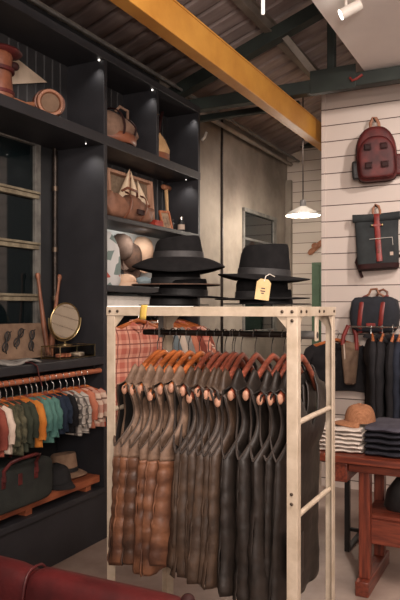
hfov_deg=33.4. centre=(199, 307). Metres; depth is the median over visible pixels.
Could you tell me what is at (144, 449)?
vest
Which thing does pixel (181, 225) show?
bottle
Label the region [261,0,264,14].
lamp
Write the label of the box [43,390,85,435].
shirt
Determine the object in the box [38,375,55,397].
clothes hanger
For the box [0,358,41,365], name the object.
folded cloth
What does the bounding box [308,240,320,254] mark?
wooden paddle
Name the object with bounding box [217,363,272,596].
vest
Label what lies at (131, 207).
leather duffel
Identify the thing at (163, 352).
clothes hanger
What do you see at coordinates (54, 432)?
shirt
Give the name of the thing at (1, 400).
clothes hanger
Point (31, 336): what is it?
eyeglasses
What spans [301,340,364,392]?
coat
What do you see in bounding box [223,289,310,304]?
felt hat
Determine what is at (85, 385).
clothes hanger
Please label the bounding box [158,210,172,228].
picture frame
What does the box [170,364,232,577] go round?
vest
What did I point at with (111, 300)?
drawer box
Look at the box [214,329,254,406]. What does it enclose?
clothes hanger
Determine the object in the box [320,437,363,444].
shirt
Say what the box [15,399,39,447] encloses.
shirt
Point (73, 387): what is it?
clothes hanger
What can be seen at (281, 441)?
vest
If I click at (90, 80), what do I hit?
shelving unit
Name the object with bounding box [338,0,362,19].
track spotlight
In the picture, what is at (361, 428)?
cap
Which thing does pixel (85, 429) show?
shirt
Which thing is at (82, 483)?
wooden board
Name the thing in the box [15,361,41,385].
belt
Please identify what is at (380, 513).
shelf
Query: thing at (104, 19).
ceiling
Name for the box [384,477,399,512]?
bag
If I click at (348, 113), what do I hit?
wall
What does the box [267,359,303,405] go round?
clothes hanger
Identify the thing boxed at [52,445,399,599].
floor
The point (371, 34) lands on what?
ceiling
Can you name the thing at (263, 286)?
price tag
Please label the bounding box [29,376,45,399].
clothes hanger
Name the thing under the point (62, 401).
shirt
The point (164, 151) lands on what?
bag
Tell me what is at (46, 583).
cushion
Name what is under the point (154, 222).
box
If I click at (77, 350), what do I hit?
display box
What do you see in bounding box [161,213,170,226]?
print
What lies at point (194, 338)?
shirt
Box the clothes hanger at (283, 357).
[256,330,286,404]
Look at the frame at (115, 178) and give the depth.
4.84 m
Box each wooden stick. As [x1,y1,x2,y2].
[35,273,48,345]
[49,274,61,344]
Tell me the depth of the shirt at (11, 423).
3.24 m
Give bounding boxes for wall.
[0,0,286,459]
[287,147,320,353]
[326,83,399,491]
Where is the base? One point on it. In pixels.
(60, 528)
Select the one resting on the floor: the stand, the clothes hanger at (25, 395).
the stand
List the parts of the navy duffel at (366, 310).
handle, handle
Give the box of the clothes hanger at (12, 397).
[8,379,26,402]
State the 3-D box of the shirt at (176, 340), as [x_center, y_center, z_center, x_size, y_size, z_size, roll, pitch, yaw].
[-0.402,0.433,4.833,0.612,0.676,0.116,0,0,19]
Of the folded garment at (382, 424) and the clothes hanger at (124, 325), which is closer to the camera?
the folded garment at (382, 424)
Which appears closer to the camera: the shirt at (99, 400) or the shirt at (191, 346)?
the shirt at (99, 400)
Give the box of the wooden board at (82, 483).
[0,462,99,520]
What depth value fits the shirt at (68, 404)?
3.63 m
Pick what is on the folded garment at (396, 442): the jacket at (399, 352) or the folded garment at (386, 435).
the folded garment at (386, 435)
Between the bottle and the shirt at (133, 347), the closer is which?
the shirt at (133, 347)
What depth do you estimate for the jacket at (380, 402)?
4.65 m
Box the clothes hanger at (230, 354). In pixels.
[204,329,242,399]
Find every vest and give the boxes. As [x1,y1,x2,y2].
[107,359,178,565]
[112,363,183,564]
[120,363,195,565]
[132,362,196,573]
[139,362,206,576]
[148,365,188,565]
[166,366,196,568]
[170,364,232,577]
[184,367,229,578]
[187,367,220,583]
[198,367,241,584]
[201,362,258,589]
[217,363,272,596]
[233,369,280,599]
[247,369,306,599]
[259,364,316,577]
[268,364,325,599]
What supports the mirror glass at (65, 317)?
attached to the vanity mirror at (65, 320)
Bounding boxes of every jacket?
[363,334,378,416]
[375,334,389,418]
[385,334,395,417]
[392,334,399,418]
[399,352,399,418]
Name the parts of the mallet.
handle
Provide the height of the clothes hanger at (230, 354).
0.267 m
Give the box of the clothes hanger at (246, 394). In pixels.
[242,329,283,400]
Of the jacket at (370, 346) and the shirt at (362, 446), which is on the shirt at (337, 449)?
the shirt at (362, 446)
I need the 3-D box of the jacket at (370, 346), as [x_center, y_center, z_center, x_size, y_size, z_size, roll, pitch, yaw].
[1.274,0.529,4.944,0.116,0.676,0.612,0,0,7]
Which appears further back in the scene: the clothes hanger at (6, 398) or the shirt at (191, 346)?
the shirt at (191, 346)
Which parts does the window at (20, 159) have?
frame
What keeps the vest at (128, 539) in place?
hanging from the clothes hanger at (170, 354)
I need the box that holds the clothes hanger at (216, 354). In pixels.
[186,329,231,403]
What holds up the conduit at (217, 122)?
attached to the roof truss
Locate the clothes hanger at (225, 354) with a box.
[194,329,240,396]
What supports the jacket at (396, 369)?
hanging from the clothes hanger
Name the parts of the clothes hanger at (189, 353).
arm, arm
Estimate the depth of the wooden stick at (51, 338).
4.23 m
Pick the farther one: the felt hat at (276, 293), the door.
the door
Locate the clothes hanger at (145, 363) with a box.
[121,328,173,393]
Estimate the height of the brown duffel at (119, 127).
0.261 m
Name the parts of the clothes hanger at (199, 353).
arm, arm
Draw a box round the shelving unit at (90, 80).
[0,0,200,486]
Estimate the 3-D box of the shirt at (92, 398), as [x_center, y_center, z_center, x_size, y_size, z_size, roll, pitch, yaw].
[-0.745,0.589,3.921,0.350,0.232,0.078,0,0,27]
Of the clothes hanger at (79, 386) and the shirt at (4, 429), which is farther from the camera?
the clothes hanger at (79, 386)
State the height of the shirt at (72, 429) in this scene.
0.222 m
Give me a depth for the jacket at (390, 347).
4.61 m
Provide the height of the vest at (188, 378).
0.788 m
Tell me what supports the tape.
attached to the clothes rack
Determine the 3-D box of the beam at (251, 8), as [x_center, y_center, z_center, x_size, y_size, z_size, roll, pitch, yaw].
[-0.232,-2.152,3.607,0.060,0.108,9.210,0,0,27]
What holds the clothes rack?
on the floor
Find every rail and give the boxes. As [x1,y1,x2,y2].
[0,365,101,387]
[351,326,399,327]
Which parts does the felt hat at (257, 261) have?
crown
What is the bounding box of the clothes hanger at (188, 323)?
[177,319,198,326]
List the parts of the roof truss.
rail, post, gusset plate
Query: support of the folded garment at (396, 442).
on the folded garment at (383, 447)
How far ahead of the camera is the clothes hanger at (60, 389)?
3.82 m
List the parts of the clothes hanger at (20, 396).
arm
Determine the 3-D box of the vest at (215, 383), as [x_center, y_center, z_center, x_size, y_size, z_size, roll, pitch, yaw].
[0.138,0.639,2.728,0.144,0.821,0.574,0,0,30]
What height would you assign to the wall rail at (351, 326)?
0.014 m
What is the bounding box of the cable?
[349,74,362,81]
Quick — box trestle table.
[320,450,399,597]
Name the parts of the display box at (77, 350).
pane, pane, pane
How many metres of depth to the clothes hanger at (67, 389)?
3.86 m
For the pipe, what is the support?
attached to the wall at (254, 179)
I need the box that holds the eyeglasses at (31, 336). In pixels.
[28,329,34,351]
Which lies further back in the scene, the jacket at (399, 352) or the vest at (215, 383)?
the jacket at (399, 352)
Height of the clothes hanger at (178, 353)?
0.287 m
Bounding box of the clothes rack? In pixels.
[106,307,335,599]
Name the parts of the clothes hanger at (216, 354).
arm, arm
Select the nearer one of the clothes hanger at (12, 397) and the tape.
the tape
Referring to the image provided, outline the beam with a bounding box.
[109,0,320,150]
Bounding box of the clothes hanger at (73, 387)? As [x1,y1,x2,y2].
[68,371,86,391]
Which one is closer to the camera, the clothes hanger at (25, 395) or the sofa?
the sofa
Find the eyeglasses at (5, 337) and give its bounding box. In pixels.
[2,331,11,353]
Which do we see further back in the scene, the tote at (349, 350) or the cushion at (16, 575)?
the tote at (349, 350)
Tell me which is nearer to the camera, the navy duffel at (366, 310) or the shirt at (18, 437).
the shirt at (18, 437)
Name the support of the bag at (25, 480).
on the wooden board at (82, 483)
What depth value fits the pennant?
3.89 m
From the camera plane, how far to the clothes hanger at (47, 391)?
3.71 m
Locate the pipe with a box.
[221,120,222,352]
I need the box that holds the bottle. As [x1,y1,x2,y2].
[178,217,184,230]
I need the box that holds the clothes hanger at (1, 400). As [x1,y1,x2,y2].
[0,381,14,405]
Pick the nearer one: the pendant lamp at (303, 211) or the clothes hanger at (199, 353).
the clothes hanger at (199, 353)
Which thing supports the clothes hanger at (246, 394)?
hanging from the clothes rack
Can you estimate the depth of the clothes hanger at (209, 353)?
2.71 m
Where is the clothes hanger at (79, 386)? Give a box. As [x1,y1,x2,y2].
[75,370,92,390]
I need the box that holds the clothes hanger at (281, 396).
[277,339,316,404]
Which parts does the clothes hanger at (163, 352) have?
arm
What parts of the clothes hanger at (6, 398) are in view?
arm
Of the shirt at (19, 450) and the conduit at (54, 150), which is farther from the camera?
the conduit at (54, 150)
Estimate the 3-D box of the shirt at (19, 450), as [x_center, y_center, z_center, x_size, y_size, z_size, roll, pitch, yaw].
[-1.016,0.604,3.391,0.350,0.262,0.080,0,0,27]
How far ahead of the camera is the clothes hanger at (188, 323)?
5.20 m
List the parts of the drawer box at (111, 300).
lid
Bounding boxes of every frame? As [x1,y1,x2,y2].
[107,168,154,219]
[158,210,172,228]
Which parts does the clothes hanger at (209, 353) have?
arm, arm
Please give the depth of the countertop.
3.71 m
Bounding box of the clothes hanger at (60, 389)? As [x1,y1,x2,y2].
[56,372,73,394]
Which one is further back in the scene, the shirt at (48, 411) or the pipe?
the pipe
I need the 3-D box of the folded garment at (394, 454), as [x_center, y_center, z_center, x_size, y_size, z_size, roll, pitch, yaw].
[1.062,0.733,3.456,0.342,0.031,0.368,0,0,25]
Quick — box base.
[0,485,106,568]
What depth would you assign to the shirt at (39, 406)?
3.44 m
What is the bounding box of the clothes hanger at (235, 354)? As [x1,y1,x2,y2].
[208,329,245,400]
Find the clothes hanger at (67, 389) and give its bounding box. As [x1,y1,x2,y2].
[62,372,79,393]
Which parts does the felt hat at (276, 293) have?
crown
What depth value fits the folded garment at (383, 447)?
3.35 m
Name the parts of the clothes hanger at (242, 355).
arm, arm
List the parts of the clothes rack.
post, post, hanging rail, post, post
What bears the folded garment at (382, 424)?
on the folded garment at (386, 435)
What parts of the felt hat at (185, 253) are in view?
crown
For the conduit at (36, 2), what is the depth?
4.70 m
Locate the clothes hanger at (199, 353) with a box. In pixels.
[168,328,214,392]
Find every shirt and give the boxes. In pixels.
[0,403,21,452]
[0,406,15,454]
[0,409,8,456]
[1,397,46,447]
[2,402,27,455]
[7,396,52,439]
[9,401,33,451]
[14,395,58,442]
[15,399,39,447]
[18,394,62,436]
[27,393,67,433]
[30,393,72,431]
[35,392,78,432]
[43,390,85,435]
[49,389,91,432]
[55,388,98,427]
[64,387,103,425]
[70,386,106,426]
[116,319,161,419]
[151,321,189,357]
[151,322,182,350]
[173,323,200,358]
[175,321,206,357]
[176,320,212,351]
[179,327,195,358]
[183,320,215,349]
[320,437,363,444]
[320,442,366,449]
[320,446,366,452]
[322,433,365,440]
[323,430,366,436]
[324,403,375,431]
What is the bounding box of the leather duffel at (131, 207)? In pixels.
[107,187,153,222]
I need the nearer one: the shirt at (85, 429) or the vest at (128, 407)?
the vest at (128, 407)
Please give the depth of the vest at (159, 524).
2.58 m
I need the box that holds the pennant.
[12,60,46,83]
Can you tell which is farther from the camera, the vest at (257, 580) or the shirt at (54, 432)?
the shirt at (54, 432)
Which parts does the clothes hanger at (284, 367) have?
arm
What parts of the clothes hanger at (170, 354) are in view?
arm, arm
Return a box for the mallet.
[161,184,171,210]
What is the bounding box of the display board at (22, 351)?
[0,323,43,359]
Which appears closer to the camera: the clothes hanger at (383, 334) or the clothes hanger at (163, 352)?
the clothes hanger at (163, 352)
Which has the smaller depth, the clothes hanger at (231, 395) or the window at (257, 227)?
the clothes hanger at (231, 395)
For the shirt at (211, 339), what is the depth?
5.19 m
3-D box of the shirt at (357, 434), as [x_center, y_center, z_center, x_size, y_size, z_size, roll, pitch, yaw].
[0.802,0.652,3.595,0.227,0.023,0.348,0,0,28]
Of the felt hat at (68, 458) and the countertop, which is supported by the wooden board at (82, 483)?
the felt hat at (68, 458)
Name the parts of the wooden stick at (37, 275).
knob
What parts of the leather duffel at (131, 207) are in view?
handle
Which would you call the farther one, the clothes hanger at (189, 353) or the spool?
the spool
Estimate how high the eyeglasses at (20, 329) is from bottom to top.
0.122 m
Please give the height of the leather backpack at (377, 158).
0.520 m
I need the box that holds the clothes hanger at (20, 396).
[15,378,33,401]
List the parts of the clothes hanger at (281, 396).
arm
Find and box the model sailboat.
[119,169,149,207]
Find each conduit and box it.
[29,0,299,161]
[52,148,57,344]
[200,112,292,165]
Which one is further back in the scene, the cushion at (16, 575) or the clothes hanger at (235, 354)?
the clothes hanger at (235, 354)
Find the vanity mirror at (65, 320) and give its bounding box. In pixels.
[48,302,80,344]
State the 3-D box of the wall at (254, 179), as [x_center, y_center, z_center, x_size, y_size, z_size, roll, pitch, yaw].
[-1.137,-0.230,4.087,0.150,3.360,9.440,0,0,27]
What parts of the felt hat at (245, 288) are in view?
crown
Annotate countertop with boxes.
[0,356,103,376]
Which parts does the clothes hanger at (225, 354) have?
arm, arm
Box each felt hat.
[50,451,86,478]
[131,270,219,286]
[132,235,224,274]
[137,279,227,297]
[143,292,203,305]
[215,278,309,299]
[218,244,309,282]
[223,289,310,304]
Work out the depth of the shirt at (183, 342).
4.80 m
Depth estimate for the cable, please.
4.74 m
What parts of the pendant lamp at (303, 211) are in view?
lamp shade, bulb, cord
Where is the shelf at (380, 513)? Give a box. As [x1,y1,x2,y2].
[372,500,399,521]
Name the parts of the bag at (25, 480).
handle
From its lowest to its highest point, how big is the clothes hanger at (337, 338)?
0.156 m
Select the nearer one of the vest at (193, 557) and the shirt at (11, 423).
the vest at (193, 557)
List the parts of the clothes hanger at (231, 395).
arm, arm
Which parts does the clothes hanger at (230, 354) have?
arm, arm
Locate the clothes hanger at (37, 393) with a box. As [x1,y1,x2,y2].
[33,376,50,398]
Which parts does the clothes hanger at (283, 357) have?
arm, arm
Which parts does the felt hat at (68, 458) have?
crown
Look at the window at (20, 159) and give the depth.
4.04 m
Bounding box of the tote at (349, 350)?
[340,325,358,384]
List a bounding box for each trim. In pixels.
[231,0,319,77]
[285,180,292,353]
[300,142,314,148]
[321,94,325,485]
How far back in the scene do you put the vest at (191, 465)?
2.53 m
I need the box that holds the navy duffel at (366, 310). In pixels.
[350,288,399,332]
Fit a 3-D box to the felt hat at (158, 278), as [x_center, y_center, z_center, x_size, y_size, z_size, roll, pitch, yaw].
[-0.103,-0.140,2.850,0.380,0.092,0.358,0,0,-4]
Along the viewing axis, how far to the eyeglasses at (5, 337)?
3.77 m
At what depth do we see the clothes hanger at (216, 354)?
2.70 m
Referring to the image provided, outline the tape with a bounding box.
[139,305,147,319]
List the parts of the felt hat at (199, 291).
crown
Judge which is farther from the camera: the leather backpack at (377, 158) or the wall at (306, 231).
the wall at (306, 231)
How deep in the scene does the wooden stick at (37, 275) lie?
4.10 m
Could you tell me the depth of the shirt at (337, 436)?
3.44 m
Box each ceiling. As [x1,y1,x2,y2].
[28,0,363,153]
[312,0,399,70]
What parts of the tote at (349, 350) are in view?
handle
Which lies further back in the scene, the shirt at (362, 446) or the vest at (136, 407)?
the shirt at (362, 446)
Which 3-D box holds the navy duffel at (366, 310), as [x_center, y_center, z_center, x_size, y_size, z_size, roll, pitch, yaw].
[1.346,0.019,5.136,0.380,0.352,0.202,0,0,27]
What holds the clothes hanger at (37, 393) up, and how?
hanging from the rail at (93, 370)
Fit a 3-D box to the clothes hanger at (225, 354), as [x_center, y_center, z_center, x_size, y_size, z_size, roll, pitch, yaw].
[0.103,0.215,2.745,0.029,0.260,0.448,0,0,32]
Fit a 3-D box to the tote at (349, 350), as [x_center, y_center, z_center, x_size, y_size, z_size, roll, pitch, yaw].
[1.168,0.363,5.189,0.146,0.469,0.070,0,0,7]
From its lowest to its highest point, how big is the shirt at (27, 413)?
0.252 m
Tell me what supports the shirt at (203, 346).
hanging from the clothes hanger
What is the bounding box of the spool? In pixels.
[0,43,21,97]
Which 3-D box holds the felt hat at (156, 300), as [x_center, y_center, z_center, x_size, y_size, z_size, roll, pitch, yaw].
[-0.111,-0.046,2.854,0.300,0.070,0.282,0,0,0]
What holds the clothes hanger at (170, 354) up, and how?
hanging from the clothes rack
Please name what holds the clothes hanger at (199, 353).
hanging from the clothes rack
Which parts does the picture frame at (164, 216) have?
frame, frame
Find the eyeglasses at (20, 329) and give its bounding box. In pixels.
[13,328,25,348]
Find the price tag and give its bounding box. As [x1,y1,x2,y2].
[254,274,274,300]
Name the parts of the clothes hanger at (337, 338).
arm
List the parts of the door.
frame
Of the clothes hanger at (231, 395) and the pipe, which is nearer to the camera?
the clothes hanger at (231, 395)
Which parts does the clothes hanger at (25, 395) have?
arm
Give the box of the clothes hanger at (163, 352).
[128,328,176,395]
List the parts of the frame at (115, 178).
frame, frame rail, frame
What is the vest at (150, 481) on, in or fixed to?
hanging from the clothes hanger at (189, 353)
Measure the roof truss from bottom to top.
0.719 m
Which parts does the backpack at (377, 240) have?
handle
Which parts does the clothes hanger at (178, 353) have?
arm, arm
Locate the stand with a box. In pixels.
[344,479,358,551]
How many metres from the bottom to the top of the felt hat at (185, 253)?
0.164 m
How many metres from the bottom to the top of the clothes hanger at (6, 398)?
0.161 m
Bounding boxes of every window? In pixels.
[0,132,40,323]
[242,207,276,330]
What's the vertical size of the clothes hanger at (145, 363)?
0.267 m
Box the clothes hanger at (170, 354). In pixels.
[138,328,185,394]
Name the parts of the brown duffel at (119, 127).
handle, panel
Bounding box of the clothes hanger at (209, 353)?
[179,328,221,395]
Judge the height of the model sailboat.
0.404 m
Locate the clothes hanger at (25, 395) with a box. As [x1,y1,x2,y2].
[22,377,40,400]
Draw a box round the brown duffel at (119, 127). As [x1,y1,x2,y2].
[107,105,138,146]
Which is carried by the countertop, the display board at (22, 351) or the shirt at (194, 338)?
the display board at (22, 351)
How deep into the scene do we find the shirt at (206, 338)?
5.14 m
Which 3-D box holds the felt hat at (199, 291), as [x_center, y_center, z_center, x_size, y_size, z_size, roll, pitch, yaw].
[-0.072,-0.082,2.834,0.387,0.082,0.364,0,0,4]
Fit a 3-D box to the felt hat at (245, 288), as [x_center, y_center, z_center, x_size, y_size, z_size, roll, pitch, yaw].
[0.249,-0.083,2.670,0.380,0.102,0.357,0,0,4]
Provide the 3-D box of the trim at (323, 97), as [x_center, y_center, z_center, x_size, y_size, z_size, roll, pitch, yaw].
[1.036,-0.200,5.491,0.034,3.300,0.136,0,0,27]
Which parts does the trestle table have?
leg, leg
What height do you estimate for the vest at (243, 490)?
0.873 m
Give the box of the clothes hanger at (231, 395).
[227,329,271,400]
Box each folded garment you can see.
[364,430,399,438]
[364,437,399,445]
[365,417,399,433]
[365,443,399,450]
[365,448,399,457]
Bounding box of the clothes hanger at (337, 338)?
[313,330,360,345]
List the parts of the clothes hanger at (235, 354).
arm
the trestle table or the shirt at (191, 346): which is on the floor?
the trestle table
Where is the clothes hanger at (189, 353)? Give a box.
[157,328,205,394]
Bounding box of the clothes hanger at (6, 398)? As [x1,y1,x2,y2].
[2,380,20,403]
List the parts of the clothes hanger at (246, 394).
arm, arm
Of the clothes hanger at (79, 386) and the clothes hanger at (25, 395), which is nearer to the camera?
the clothes hanger at (25, 395)
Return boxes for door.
[312,262,320,409]
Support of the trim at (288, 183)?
attached to the wall at (306, 231)
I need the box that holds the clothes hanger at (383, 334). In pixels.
[379,325,384,341]
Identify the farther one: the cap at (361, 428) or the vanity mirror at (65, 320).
the vanity mirror at (65, 320)
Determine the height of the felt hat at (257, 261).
0.152 m
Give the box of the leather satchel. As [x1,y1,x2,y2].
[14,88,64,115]
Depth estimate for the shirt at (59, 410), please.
3.56 m
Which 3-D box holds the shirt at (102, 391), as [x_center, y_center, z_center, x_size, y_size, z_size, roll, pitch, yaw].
[-0.694,0.589,4.020,0.350,0.232,0.079,0,0,27]
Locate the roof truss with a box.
[168,3,399,122]
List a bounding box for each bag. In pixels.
[0,452,51,515]
[159,111,169,159]
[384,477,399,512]
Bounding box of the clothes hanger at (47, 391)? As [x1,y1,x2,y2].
[44,374,58,395]
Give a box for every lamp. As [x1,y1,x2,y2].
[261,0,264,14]
[286,97,319,217]
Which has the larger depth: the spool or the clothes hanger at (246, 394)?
the spool
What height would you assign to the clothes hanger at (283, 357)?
0.274 m
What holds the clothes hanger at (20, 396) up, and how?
hanging from the rail at (93, 370)
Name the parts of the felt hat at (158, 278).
crown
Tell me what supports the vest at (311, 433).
hanging from the clothes hanger at (281, 396)
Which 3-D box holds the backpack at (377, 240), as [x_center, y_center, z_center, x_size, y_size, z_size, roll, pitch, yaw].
[1.397,-0.524,5.146,0.436,0.583,0.144,0,0,17]
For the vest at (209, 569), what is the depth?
2.48 m
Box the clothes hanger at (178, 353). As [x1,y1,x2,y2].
[147,328,194,400]
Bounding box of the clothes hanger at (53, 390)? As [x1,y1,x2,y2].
[50,373,66,395]
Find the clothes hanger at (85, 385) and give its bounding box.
[80,369,97,389]
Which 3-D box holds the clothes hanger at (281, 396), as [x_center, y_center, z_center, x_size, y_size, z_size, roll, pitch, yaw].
[0.390,0.217,2.598,0.029,0.264,0.448,0,0,28]
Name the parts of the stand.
post, cross rail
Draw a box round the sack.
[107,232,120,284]
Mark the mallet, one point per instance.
(166, 188)
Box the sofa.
[0,555,194,599]
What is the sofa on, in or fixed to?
on the floor
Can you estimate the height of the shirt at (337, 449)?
0.023 m
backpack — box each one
[352,117,399,182]
[352,204,399,277]
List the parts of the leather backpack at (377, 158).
handle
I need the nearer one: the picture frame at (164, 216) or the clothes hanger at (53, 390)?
the clothes hanger at (53, 390)
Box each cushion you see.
[0,555,39,599]
[25,567,180,599]
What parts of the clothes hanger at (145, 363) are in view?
arm, arm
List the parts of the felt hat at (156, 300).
crown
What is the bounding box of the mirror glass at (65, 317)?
[52,304,78,337]
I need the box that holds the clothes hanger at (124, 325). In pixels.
[117,316,157,328]
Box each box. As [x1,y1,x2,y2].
[41,343,94,359]
[107,296,149,305]
[148,220,162,226]

